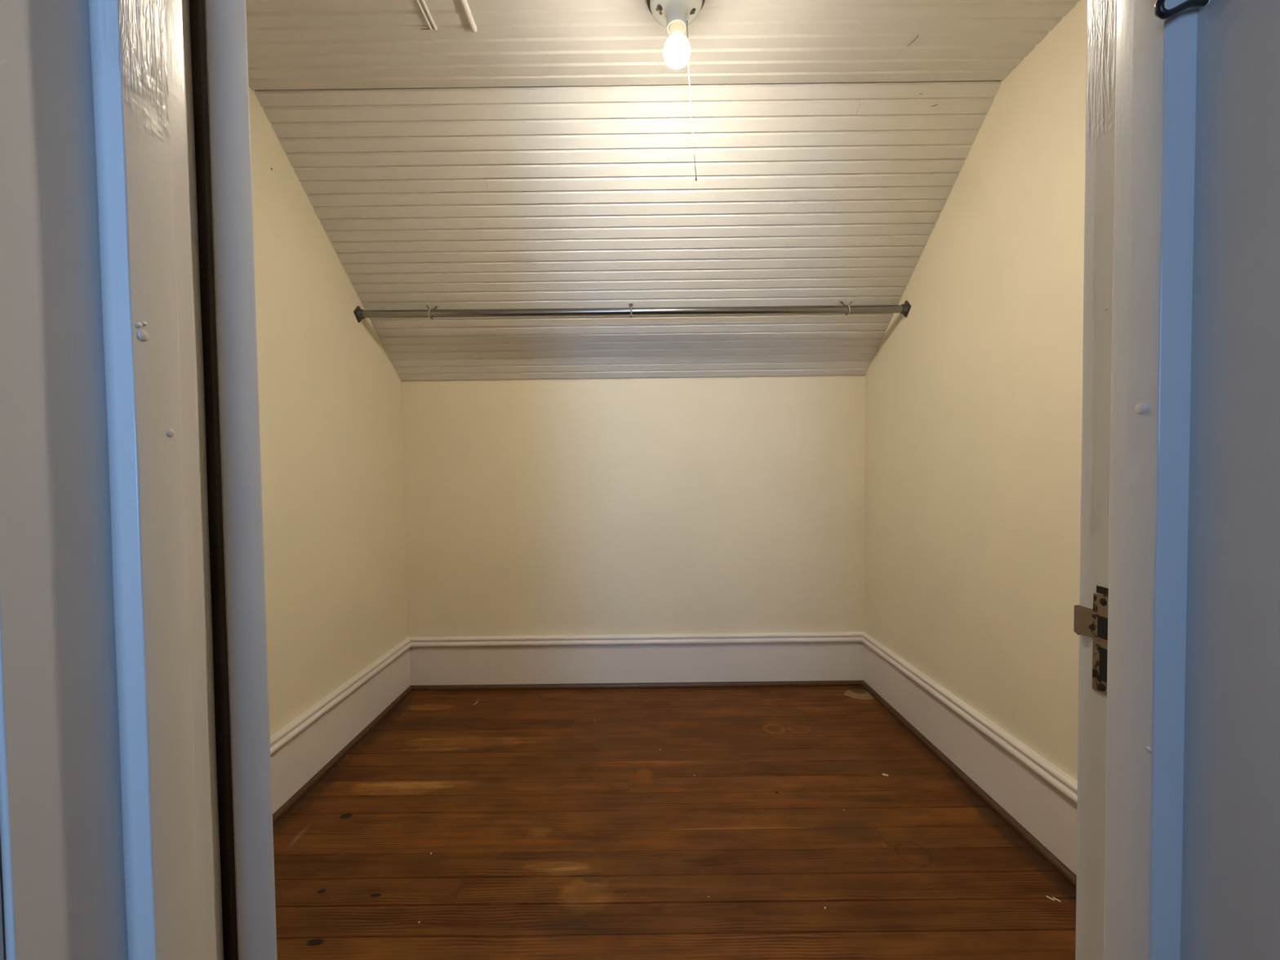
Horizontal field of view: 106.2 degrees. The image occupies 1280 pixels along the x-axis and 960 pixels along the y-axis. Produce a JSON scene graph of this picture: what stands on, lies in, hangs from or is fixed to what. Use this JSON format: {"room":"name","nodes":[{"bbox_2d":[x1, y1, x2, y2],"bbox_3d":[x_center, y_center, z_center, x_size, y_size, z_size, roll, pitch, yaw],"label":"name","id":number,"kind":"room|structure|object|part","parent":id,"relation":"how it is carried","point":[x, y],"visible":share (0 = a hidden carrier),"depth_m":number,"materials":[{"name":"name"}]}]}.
{"room":"walk-in closet","nodes":[
{"label":"walk-in closet","id":0,"kind":"room"},
{"bbox_2d":[248,87,408,736],"bbox_3d":[-1.173,-0.084,1.322,0.125,2.400,1.866,-1,2,0],"label":"wall","id":1,"kind":"structure","parent":0,"point":[331,401],"depth_m":1.66,"materials":[{"name":"beige paint"}]},
{"bbox_2d":[270,637,412,825],"bbox_3d":[-1.091,0.891,1.358,0.026,0.247,1.846,-1,2,0],"label":"baseboard","id":2,"kind":"structure","parent":1,"relation":"attached to","point":[303,751],"depth_m":1.70,"materials":[{"name":"white paint"}]},
{"bbox_3d":[-1.092,0.791,1.355,0.026,0.045,1.846,-1,2,0],"label":"cap moulding","id":3,"kind":"part","parent":2,"relation":"part of","materials":[{"name":"white paint"}]},
{"bbox_2d":[254,80,1001,380],"bbox_3d":[-0.008,-0.839,1.868,2.600,0.804,0.928,-1,2,0],"label":"ceiling","id":4,"kind":"structure","parent":0,"point":[809,193],"depth_m":1.67,"materials":[{"name":"white paint"}]},
{"bbox_2d":[401,374,864,636],"bbox_3d":[0.006,0.226,2.310,2.600,1.700,0.094,-1,2,0],"label":"wall","id":5,"kind":"structure","parent":0,"point":[704,504],"depth_m":2.26,"materials":[{"name":"beige paint"}]},
{"bbox_2d":[408,631,863,690],"bbox_3d":[-0.017,0.855,2.266,2.161,0.247,0.026,-1,2,0],"label":"baseboard","id":6,"kind":"structure","parent":5,"relation":"attached to","point":[823,659],"depth_m":2.27,"materials":[{"name":"white paint"}]},
{"bbox_3d":[-0.018,0.754,2.264,2.161,0.046,0.026,-1,2,0],"label":"cap moulding","id":7,"kind":"part","parent":6,"relation":"part of","materials":[{"name":"white paint"}]},
{"bbox_3d":[-0.015,0.968,2.267,2.153,0.020,0.022,-1,2,0],"label":"shoe moulding","id":8,"kind":"part","parent":6,"relation":"part of","materials":[{"name":"wood"}]},
{"bbox_2d":[245,0,1080,89],"bbox_3d":[-0.013,-1.184,0.902,2.600,0.101,1.057,-1,2,0],"label":"ceiling","id":9,"kind":"structure","parent":0,"point":[292,44],"depth_m":1.25,"materials":[{"name":"white paint"}]},
{"bbox_2d":[415,0,437,30],"bbox_3d":[-0.521,-1.126,0.802,0.020,0.010,0.823,-1,2,0],"label":"trim","id":10,"kind":"structure","parent":9,"relation":"attached to","point":[418,2],"depth_m":1.17,"materials":[{"name":"white paint"}]},
{"bbox_2d":[459,0,477,32],"bbox_3d":[-0.419,-1.128,0.806,0.017,0.017,0.830,-1,2,0],"label":"trim","id":11,"kind":"structure","parent":9,"relation":"attached to","point":[467,11],"depth_m":1.17,"materials":[{"name":"white paint"}]},
{"bbox_2d":[646,0,705,181],"bbox_3d":[0.087,-0.926,1.131,0.138,0.434,0.138,-1,2,0],"label":"holder","id":12,"kind":"object","parent":9,"relation":"attached to","point":[664,12],"visible":0.92,"depth_m":1.12,"materials":[{"name":"white ceramic"}]},
{"bbox_2d":[663,21,690,69],"bbox_3d":[0.087,-1.026,1.128,0.063,0.104,0.063,-1,2,0],"label":"light bulb","id":13,"kind":"object","parent":12,"relation":"attached to","point":[677,50],"visible":0.99,"depth_m":1.11,"materials":[{"name":"white glass"}]},
{"bbox_3d":[0.122,-0.899,1.135,0.021,0.367,0.003,-1,2,0],"label":"pull chain","id":14,"kind":"part","parent":12,"relation":"part of","materials":[{"name":"metal"}]},
{"bbox_2d":[272,685,1075,959],"bbox_3d":[0.014,1.053,1.327,2.500,0.100,2.204,-1,2,0],"label":"floor","id":15,"kind":"structure","parent":0,"point":[551,831],"depth_m":1.33,"materials":[{"name":"brown wood"}]},
{"bbox_2d":[864,0,1087,781],"bbox_3d":[1.126,-0.111,1.319,0.114,2.400,1.869,-1,2,-1],"label":"wall","id":16,"kind":"structure","parent":0,"point":[973,397],"depth_m":1.43,"materials":[{"name":"beige paint"}]},
{"bbox_2d":[353,300,911,322],"bbox_3d":[-0.033,-0.666,1.903,2.170,0.077,0.068,-1,2,0],"label":"closet rod","id":17,"kind":"object","parent":16,"relation":"attached to","point":[904,309],"visible":1,"depth_m":1.89,"materials":[{"name":"metal"}]},
{"bbox_2d":[356,309,364,319],"bbox_3d":[-1.106,-0.658,1.909,0.018,0.037,0.037,-1,2,0],"label":"socket","id":18,"kind":"object","parent":17,"relation":"attached to","point":[360,313],"depth_m":1.90,"materials":[{"name":"grey metal"}]},
{"bbox_2d":[426,305,439,319],"bbox_3d":[-0.826,-0.669,1.921,0.021,0.068,0.068,0,2,13],"label":"hook","id":19,"kind":"object","parent":17,"relation":"hanging from","point":[436,307],"visible":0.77,"depth_m":1.90,"materials":[{"name":"metal"}]},
{"bbox_2d":[628,302,633,317],"bbox_3d":[-0.037,-0.677,1.917,0.020,0.071,0.069,-1,2,0],"label":"hook","id":20,"kind":"object","parent":17,"relation":"hanging from","point":[631,304],"visible":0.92,"depth_m":1.89,"materials":[{"name":"metal"}]},
{"bbox_2d":[838,300,852,315],"bbox_3d":[0.815,-0.685,1.915,0.021,0.075,0.074,-1,2,-11],"label":"hanger","id":21,"kind":"object","parent":17,"relation":"hanging from","point":[840,302],"visible":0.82,"depth_m":1.90,"materials":[{"name":"metal"}]},
{"bbox_2d":[899,303,907,314],"bbox_3d":[1.040,-0.675,1.898,0.018,0.037,0.037,-1,2,0],"label":"socket","id":22,"kind":"object","parent":17,"relation":"attached to","point":[903,308],"depth_m":1.88,"materials":[{"name":"grey metal"}]},
{"bbox_2d":[862,631,1077,888],"bbox_3d":[1.068,0.866,1.355,0.026,0.247,1.846,-1,2,-1],"label":"baseboard","id":23,"kind":"structure","parent":16,"relation":"attached to","point":[1034,797],"depth_m":1.48,"materials":[{"name":"white paint"}]},
{"bbox_3d":[1.067,0.765,1.352,0.026,0.045,1.846,-1,2,-1],"label":"cap moulding","id":24,"kind":"part","parent":23,"relation":"part of","materials":[{"name":"white paint"}]},
{"bbox_3d":[-0.001,-0.147,0.341,3.400,2.550,0.131,-1,2,0],"label":"wall","id":25,"kind":"structure","parent":0,"visible":0},
{"bbox_2d":[189,0,277,959],"bbox_3d":[-0.640,0.034,0.617,0.696,1.965,0.095,0,2,28],"label":"door","id":26,"kind":"structure","parent":25,"relation":"in","point":[218,28],"depth_m":0.42,"materials":[{"name":"white paint"}]},
{"bbox_2d":[0,0,1279,959],"bbox_3d":[0.005,-0.032,0.334,1.011,2.160,0.155,-1,2,0],"label":"door frame","id":27,"kind":"structure","parent":25,"relation":"attached to","point":[109,831],"depth_m":0.34,"materials":[{"name":"white paint"}]},
{"bbox_3d":[-0.440,0.030,0.269,0.119,2.050,0.022,-1,2,0],"label":"casing","id":28,"kind":"part","parent":27,"relation":"part of","materials":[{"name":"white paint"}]},
{"bbox_3d":[0.377,0.133,0.397,0.003,0.083,0.036,-1,2,-3],"label":"strike plate","id":29,"kind":"part","parent":27,"relation":"part of","materials":[{"name":"metal"}]},
{"bbox_2d":[1154,0,1210,19],"bbox_3d":[0.367,-0.335,0.324,0.043,0.051,0.006,-1,2,-7],"label":"hook","id":30,"kind":"object","parent":25,"relation":"attached to","point":[1160,11],"visible":1,"depth_m":0.32,"materials":[{"name":"black metal"}]}
]}

